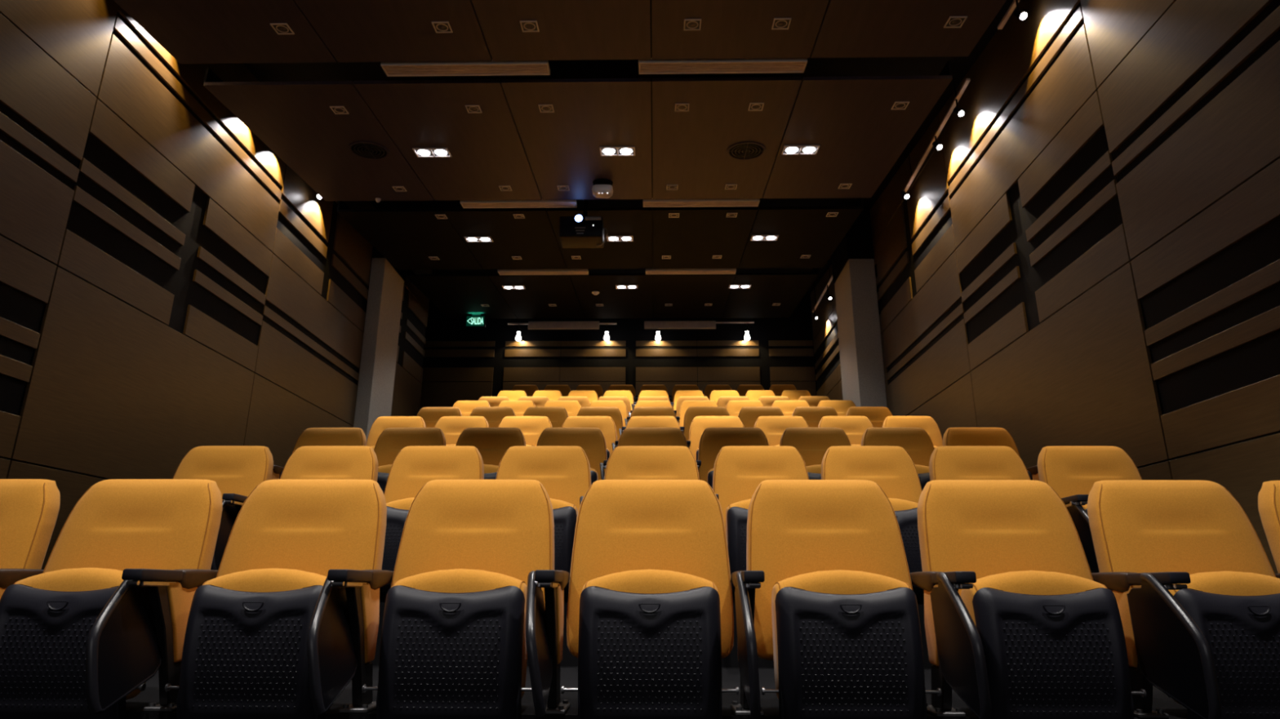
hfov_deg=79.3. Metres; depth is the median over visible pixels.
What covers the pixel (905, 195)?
track spotlight
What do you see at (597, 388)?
seat
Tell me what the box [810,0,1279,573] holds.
wall
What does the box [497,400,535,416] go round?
seat
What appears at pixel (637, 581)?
cushion
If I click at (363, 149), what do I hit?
ceiling vent
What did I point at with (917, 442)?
seat
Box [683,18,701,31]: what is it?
recessed light
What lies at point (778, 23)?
recessed light
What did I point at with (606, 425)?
seat
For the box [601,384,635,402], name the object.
seat
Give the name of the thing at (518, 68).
ceiling vent
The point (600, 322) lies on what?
track
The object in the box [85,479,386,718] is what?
seat
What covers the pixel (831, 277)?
track
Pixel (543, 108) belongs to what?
recessed light
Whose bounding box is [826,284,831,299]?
track spotlight
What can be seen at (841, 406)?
seat
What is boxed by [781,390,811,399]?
seat
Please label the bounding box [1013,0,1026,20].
track spotlight
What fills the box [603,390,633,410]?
seat
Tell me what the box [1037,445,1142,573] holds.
seat
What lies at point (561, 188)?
recessed light
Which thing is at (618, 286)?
recessed light
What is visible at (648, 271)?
ceiling vent
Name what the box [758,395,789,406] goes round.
seat
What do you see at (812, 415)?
seat
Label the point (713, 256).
recessed light
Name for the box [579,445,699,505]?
seat
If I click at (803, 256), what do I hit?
recessed light
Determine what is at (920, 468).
cushion
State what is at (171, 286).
wall
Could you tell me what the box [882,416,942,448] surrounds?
seat
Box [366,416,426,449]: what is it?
seat
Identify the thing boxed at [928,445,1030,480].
seat
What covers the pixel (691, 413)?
seat
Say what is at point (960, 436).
seat
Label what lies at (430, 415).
seat
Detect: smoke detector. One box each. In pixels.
[375,197,381,203]
[591,291,599,295]
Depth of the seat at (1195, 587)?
2.10 m
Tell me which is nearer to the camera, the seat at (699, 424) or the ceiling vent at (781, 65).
the ceiling vent at (781, 65)
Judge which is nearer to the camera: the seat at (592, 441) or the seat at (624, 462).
the seat at (624, 462)
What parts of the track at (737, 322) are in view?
rail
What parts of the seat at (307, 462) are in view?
backrest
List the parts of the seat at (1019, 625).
armrest, panel, foot plate, backrest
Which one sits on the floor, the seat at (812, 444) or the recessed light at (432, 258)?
the seat at (812, 444)
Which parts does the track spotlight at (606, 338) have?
bulb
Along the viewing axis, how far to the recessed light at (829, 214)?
8.30 m
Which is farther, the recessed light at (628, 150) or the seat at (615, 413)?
the seat at (615, 413)
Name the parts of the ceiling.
edge rail, edge rail, edge rail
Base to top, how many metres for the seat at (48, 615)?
0.716 m
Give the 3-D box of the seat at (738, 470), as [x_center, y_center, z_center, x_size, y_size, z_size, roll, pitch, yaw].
[0.563,0.714,3.588,0.558,0.716,0.599,0,-17,1]
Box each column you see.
[353,257,404,440]
[834,258,887,407]
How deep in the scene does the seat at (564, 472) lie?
3.81 m
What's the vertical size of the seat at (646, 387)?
0.716 m
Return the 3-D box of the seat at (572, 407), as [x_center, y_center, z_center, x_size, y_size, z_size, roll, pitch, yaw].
[-1.003,0.783,8.924,0.705,0.716,0.488,8,-18,-23]
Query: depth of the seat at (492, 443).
5.12 m
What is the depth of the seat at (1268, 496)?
2.41 m
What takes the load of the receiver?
attached to the ceiling
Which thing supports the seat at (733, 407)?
on the floor
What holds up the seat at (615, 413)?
on the floor
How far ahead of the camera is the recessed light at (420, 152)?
6.86 m
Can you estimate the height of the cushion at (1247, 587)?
0.354 m
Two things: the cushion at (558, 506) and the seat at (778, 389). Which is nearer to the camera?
the cushion at (558, 506)
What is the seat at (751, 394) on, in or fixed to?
on the floor
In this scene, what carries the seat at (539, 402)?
on the floor
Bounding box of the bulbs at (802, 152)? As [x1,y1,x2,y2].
[783,146,817,153]
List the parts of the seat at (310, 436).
panel, armrest, backrest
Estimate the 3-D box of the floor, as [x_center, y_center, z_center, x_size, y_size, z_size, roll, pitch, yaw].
[-1.055,0.432,4.641,8.115,3.461,17.500,0,-17,1]
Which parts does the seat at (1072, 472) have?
backrest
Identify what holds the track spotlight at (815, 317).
hanging from the track at (831, 277)
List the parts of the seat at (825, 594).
armrest, foot plate, backrest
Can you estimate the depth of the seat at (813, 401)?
10.33 m
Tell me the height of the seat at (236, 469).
0.716 m
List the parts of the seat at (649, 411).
backrest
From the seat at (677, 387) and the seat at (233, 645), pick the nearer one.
the seat at (233, 645)
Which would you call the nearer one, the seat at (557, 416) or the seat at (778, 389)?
the seat at (557, 416)
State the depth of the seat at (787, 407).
9.06 m
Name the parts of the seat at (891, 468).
backrest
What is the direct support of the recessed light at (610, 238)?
in the ceiling
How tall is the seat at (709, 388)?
0.716 m
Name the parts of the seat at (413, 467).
backrest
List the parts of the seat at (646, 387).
backrest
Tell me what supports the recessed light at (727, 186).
in the ceiling
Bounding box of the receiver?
[591,178,613,198]
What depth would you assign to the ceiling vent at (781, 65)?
5.55 m
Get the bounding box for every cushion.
[15,567,146,699]
[204,568,326,592]
[377,464,391,473]
[386,497,414,510]
[391,568,527,697]
[484,464,498,473]
[549,497,577,519]
[582,568,718,593]
[725,498,751,548]
[771,569,911,699]
[805,464,821,473]
[888,497,918,511]
[915,464,928,473]
[960,570,1106,626]
[1168,571,1279,705]
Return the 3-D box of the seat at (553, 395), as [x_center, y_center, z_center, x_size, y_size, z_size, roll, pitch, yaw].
[-1.494,0.769,11.555,0.706,0.716,0.487,8,-18,-23]
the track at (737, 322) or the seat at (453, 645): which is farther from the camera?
the track at (737, 322)
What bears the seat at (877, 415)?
on the floor
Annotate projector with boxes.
[559,200,608,248]
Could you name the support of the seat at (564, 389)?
on the floor
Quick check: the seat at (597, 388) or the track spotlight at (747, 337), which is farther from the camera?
the track spotlight at (747, 337)
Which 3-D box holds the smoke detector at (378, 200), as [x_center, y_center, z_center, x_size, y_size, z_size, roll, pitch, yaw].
[-2.685,-1.628,7.908,0.056,0.044,0.056,0,-17,1]
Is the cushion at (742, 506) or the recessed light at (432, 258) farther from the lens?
the recessed light at (432, 258)
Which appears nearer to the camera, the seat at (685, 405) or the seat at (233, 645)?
the seat at (233, 645)
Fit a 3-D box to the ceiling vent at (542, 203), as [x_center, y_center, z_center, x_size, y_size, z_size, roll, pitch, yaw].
[-1.262,-1.627,8.051,1.200,0.053,0.147,0,-17,1]
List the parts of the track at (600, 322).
rail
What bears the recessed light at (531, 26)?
in the ceiling
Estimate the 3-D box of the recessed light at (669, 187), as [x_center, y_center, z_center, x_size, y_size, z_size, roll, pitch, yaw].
[0.318,-1.698,7.610,0.112,0.018,0.112,0,-17,1]
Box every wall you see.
[0,0,431,569]
[419,294,817,409]
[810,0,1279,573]
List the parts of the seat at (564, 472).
backrest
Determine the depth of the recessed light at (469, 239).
9.04 m
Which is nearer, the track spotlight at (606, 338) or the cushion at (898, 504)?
the cushion at (898, 504)
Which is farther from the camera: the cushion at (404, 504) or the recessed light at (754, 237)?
the recessed light at (754, 237)
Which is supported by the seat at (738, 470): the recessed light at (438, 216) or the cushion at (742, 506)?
the cushion at (742, 506)
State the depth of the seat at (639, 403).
9.10 m
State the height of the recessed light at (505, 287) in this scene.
0.028 m
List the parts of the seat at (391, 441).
backrest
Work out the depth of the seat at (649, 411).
7.72 m
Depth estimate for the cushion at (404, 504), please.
3.59 m
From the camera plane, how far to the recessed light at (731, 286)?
10.91 m
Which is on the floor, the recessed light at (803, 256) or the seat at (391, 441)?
the seat at (391, 441)
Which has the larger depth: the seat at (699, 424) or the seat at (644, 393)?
the seat at (644, 393)
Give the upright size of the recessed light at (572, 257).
0.018 m
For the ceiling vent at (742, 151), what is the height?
0.042 m
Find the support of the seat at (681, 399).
on the floor
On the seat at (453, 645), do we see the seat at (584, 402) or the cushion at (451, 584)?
the cushion at (451, 584)
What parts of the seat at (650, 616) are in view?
foot plate, panel, armrest, backrest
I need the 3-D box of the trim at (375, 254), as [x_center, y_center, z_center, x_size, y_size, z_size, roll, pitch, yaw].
[-3.400,-1.541,10.563,0.190,0.675,0.810,0,-17,1]
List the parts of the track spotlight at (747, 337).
bulb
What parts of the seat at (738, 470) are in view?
backrest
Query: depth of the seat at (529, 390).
12.94 m
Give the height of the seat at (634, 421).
0.716 m
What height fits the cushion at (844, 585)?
0.354 m
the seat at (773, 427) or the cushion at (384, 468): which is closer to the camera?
the cushion at (384, 468)
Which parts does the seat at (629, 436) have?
backrest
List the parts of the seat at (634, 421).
backrest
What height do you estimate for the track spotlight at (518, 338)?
0.312 m
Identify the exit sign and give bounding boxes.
[466,314,486,327]
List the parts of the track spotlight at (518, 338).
bulb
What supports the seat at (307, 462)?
on the floor
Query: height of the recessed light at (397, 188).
0.018 m
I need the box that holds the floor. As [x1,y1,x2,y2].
[124,474,1187,718]
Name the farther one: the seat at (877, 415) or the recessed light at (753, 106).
the seat at (877, 415)
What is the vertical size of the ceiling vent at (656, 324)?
0.149 m
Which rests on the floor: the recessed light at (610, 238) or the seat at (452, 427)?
the seat at (452, 427)
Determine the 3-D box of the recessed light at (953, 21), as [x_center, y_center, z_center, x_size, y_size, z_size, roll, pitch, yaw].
[2.062,-2.205,5.045,0.112,0.018,0.112,0,-17,1]
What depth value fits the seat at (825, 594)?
2.09 m
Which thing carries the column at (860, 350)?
on the floor
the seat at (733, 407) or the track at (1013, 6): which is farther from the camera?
the seat at (733, 407)
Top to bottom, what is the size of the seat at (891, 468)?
0.716 m
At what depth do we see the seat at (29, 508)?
2.44 m
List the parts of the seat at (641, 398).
backrest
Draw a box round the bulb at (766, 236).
[751,235,777,239]
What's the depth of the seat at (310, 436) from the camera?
5.16 m
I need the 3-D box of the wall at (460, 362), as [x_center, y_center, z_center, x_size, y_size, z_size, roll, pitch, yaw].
[-0.811,1.654,13.499,8.265,6.150,0.180,0,-17,1]
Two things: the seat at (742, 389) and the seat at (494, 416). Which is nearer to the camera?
the seat at (494, 416)
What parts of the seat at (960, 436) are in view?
backrest, armrest, panel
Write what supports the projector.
hanging from the ceiling
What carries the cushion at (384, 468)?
on the seat at (391, 441)
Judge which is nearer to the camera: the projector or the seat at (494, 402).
the projector
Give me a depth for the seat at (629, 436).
5.12 m
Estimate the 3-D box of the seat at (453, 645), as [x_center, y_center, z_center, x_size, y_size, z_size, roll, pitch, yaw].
[-0.588,0.686,2.251,0.704,0.716,0.488,8,-18,-24]
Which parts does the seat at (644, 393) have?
backrest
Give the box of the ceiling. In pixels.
[113,0,1013,319]
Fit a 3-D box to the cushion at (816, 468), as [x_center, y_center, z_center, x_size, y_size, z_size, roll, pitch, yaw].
[1.158,0.835,4.833,0.380,0.354,0.132,0,-17,1]
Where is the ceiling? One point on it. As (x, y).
(864, 57)
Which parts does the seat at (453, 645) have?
foot plate, panel, armrest, backrest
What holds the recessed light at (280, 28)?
in the ceiling
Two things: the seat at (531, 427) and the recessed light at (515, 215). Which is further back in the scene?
the recessed light at (515, 215)
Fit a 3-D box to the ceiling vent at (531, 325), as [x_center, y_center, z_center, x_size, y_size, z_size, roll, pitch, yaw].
[-1.287,-0.575,13.026,1.200,0.149,0.087,0,-17,1]
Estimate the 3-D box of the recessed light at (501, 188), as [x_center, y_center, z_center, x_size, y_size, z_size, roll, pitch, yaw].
[-1.332,-1.694,7.641,0.112,0.018,0.112,0,-17,1]
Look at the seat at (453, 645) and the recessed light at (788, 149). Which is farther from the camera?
the recessed light at (788, 149)
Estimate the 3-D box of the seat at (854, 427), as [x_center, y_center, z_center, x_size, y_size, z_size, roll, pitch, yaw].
[1.693,0.754,6.202,0.558,0.716,0.599,0,-17,1]
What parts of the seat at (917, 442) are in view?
backrest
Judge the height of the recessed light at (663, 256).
0.018 m
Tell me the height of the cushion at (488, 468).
0.354 m
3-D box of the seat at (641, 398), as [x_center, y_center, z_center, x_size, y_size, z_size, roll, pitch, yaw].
[0.101,0.793,10.172,0.706,0.716,0.487,8,-18,-23]
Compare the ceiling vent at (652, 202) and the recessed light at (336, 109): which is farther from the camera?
the ceiling vent at (652, 202)
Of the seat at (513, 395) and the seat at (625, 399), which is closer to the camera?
the seat at (625, 399)
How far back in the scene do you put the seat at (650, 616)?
2.10 m
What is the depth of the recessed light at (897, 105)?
6.08 m
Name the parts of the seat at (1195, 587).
armrest, panel, foot plate, backrest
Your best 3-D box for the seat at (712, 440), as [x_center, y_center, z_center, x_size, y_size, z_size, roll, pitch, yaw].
[0.587,0.733,4.865,0.558,0.716,0.599,0,-17,1]
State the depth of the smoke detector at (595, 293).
11.21 m
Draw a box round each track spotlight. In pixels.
[515,324,521,341]
[604,324,609,341]
[655,328,661,341]
[744,324,750,341]
[812,308,817,319]
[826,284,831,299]
[900,191,909,199]
[932,136,942,150]
[953,99,964,116]
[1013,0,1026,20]
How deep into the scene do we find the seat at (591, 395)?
11.73 m
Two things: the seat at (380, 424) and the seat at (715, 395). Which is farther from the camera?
the seat at (715, 395)
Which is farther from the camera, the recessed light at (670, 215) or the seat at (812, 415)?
the recessed light at (670, 215)
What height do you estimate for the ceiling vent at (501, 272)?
0.053 m
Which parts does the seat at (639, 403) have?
backrest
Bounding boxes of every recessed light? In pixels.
[270,23,294,35]
[329,106,349,114]
[391,186,407,191]
[412,147,452,157]
[428,256,439,260]
[431,22,453,33]
[435,214,448,218]
[463,236,493,242]
[465,105,482,113]
[498,186,511,191]
[502,285,525,289]
[511,256,521,259]
[512,213,524,218]
[520,20,539,32]
[537,104,554,112]
[556,185,569,191]
[571,256,581,259]
[599,146,635,155]
[606,235,633,241]
[615,284,637,288]
[662,255,671,258]
[666,184,678,190]
[668,213,679,217]
[675,103,689,111]
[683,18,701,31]
[712,255,721,258]
[724,184,737,189]
[726,213,737,217]
[728,284,751,288]
[747,102,764,111]
[750,235,778,240]
[771,17,791,30]
[781,145,820,155]
[800,254,810,258]
[826,212,838,217]
[837,183,852,189]
[890,102,909,110]
[943,16,967,27]
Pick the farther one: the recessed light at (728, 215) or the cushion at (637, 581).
the recessed light at (728, 215)
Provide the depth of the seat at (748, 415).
7.70 m
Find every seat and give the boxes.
[0,479,60,569]
[0,479,222,718]
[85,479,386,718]
[173,445,273,500]
[210,445,377,570]
[271,427,366,479]
[306,479,554,718]
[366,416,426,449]
[373,427,445,493]
[379,445,484,592]
[416,407,462,427]
[434,416,488,445]
[452,400,490,416]
[456,427,525,479]
[470,407,515,427]
[478,396,509,407]
[495,445,591,592]
[497,390,527,400]
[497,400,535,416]
[497,416,552,445]
[511,385,538,396]
[517,396,549,407]
[523,407,568,427]
[525,480,738,718]
[532,390,562,400]
[537,427,607,484]
[543,384,570,396]
[543,400,581,416]
[557,396,590,408]
[561,416,617,460]
[568,390,598,403]
[575,384,603,399]
[577,407,622,440]
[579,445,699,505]
[588,400,627,426]
[597,396,631,417]
[600,427,687,479]
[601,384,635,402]
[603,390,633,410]
[611,416,679,450]
[618,406,676,435]
[624,400,672,426]
[628,396,670,417]
[631,390,669,410]
[633,384,667,402]
[668,384,699,402]
[670,390,704,410]
[673,396,709,416]
[675,400,717,426]
[680,406,729,440]
[686,416,744,460]
[696,427,768,488]
[703,384,732,399]
[709,390,739,403]
[712,445,808,592]
[716,395,749,408]
[725,400,764,417]
[729,480,941,718]
[737,384,764,396]
[737,406,783,427]
[745,390,775,400]
[754,416,808,445]
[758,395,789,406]
[768,384,796,395]
[772,400,809,416]
[779,427,850,479]
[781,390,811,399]
[791,406,838,427]
[798,395,830,406]
[817,400,856,416]
[817,416,873,445]
[821,445,924,594]
[845,406,893,427]
[861,426,934,490]
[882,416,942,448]
[909,480,1146,718]
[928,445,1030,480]
[942,426,1039,480]
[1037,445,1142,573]
[1087,480,1279,718]
[1257,480,1279,578]
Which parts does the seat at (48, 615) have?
panel, armrest, backrest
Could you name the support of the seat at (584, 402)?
on the floor
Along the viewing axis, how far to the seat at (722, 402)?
10.35 m
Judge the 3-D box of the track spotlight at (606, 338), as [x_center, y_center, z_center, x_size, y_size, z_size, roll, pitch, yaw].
[-0.590,-0.479,13.703,0.105,0.312,0.105,0,-17,1]
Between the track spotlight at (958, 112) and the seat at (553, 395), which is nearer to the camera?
the track spotlight at (958, 112)
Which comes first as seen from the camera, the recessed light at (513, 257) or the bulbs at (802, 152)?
the bulbs at (802, 152)
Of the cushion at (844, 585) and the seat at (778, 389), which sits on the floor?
the seat at (778, 389)
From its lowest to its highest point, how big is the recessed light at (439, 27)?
0.018 m
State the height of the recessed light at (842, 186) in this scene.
0.018 m
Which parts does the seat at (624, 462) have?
backrest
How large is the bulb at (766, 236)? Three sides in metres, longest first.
0.282 x 0.136 x 0.004 m
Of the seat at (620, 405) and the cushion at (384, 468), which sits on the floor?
the seat at (620, 405)
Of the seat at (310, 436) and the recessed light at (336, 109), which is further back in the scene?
the recessed light at (336, 109)
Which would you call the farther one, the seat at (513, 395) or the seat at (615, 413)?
the seat at (513, 395)
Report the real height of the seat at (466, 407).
0.716 m
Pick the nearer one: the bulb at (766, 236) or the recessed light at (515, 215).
the recessed light at (515, 215)
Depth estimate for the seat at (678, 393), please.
11.70 m
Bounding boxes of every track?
[507,318,617,324]
[660,318,754,323]
[812,260,832,312]
[902,75,970,192]
[997,0,1020,29]
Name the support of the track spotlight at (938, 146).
attached to the track at (966, 82)
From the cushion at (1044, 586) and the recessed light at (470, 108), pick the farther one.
the recessed light at (470, 108)
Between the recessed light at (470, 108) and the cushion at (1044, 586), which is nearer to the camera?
the cushion at (1044, 586)
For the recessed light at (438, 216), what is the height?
0.018 m
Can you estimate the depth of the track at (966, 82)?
7.45 m
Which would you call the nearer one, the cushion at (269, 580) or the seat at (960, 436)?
the cushion at (269, 580)
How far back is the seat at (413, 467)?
3.83 m
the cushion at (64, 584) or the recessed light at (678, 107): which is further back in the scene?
the recessed light at (678, 107)
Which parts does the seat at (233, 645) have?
foot plate, panel, armrest, backrest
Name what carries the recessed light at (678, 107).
in the ceiling
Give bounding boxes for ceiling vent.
[348,141,389,159]
[380,59,550,76]
[459,199,577,208]
[497,268,588,275]
[528,321,599,329]
[638,57,807,74]
[643,198,759,207]
[644,320,715,328]
[645,268,736,274]
[726,141,765,160]
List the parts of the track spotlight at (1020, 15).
stem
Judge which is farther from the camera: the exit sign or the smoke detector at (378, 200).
the exit sign
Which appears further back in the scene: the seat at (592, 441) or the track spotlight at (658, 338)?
the track spotlight at (658, 338)
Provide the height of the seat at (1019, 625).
0.716 m
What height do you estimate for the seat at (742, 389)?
0.716 m

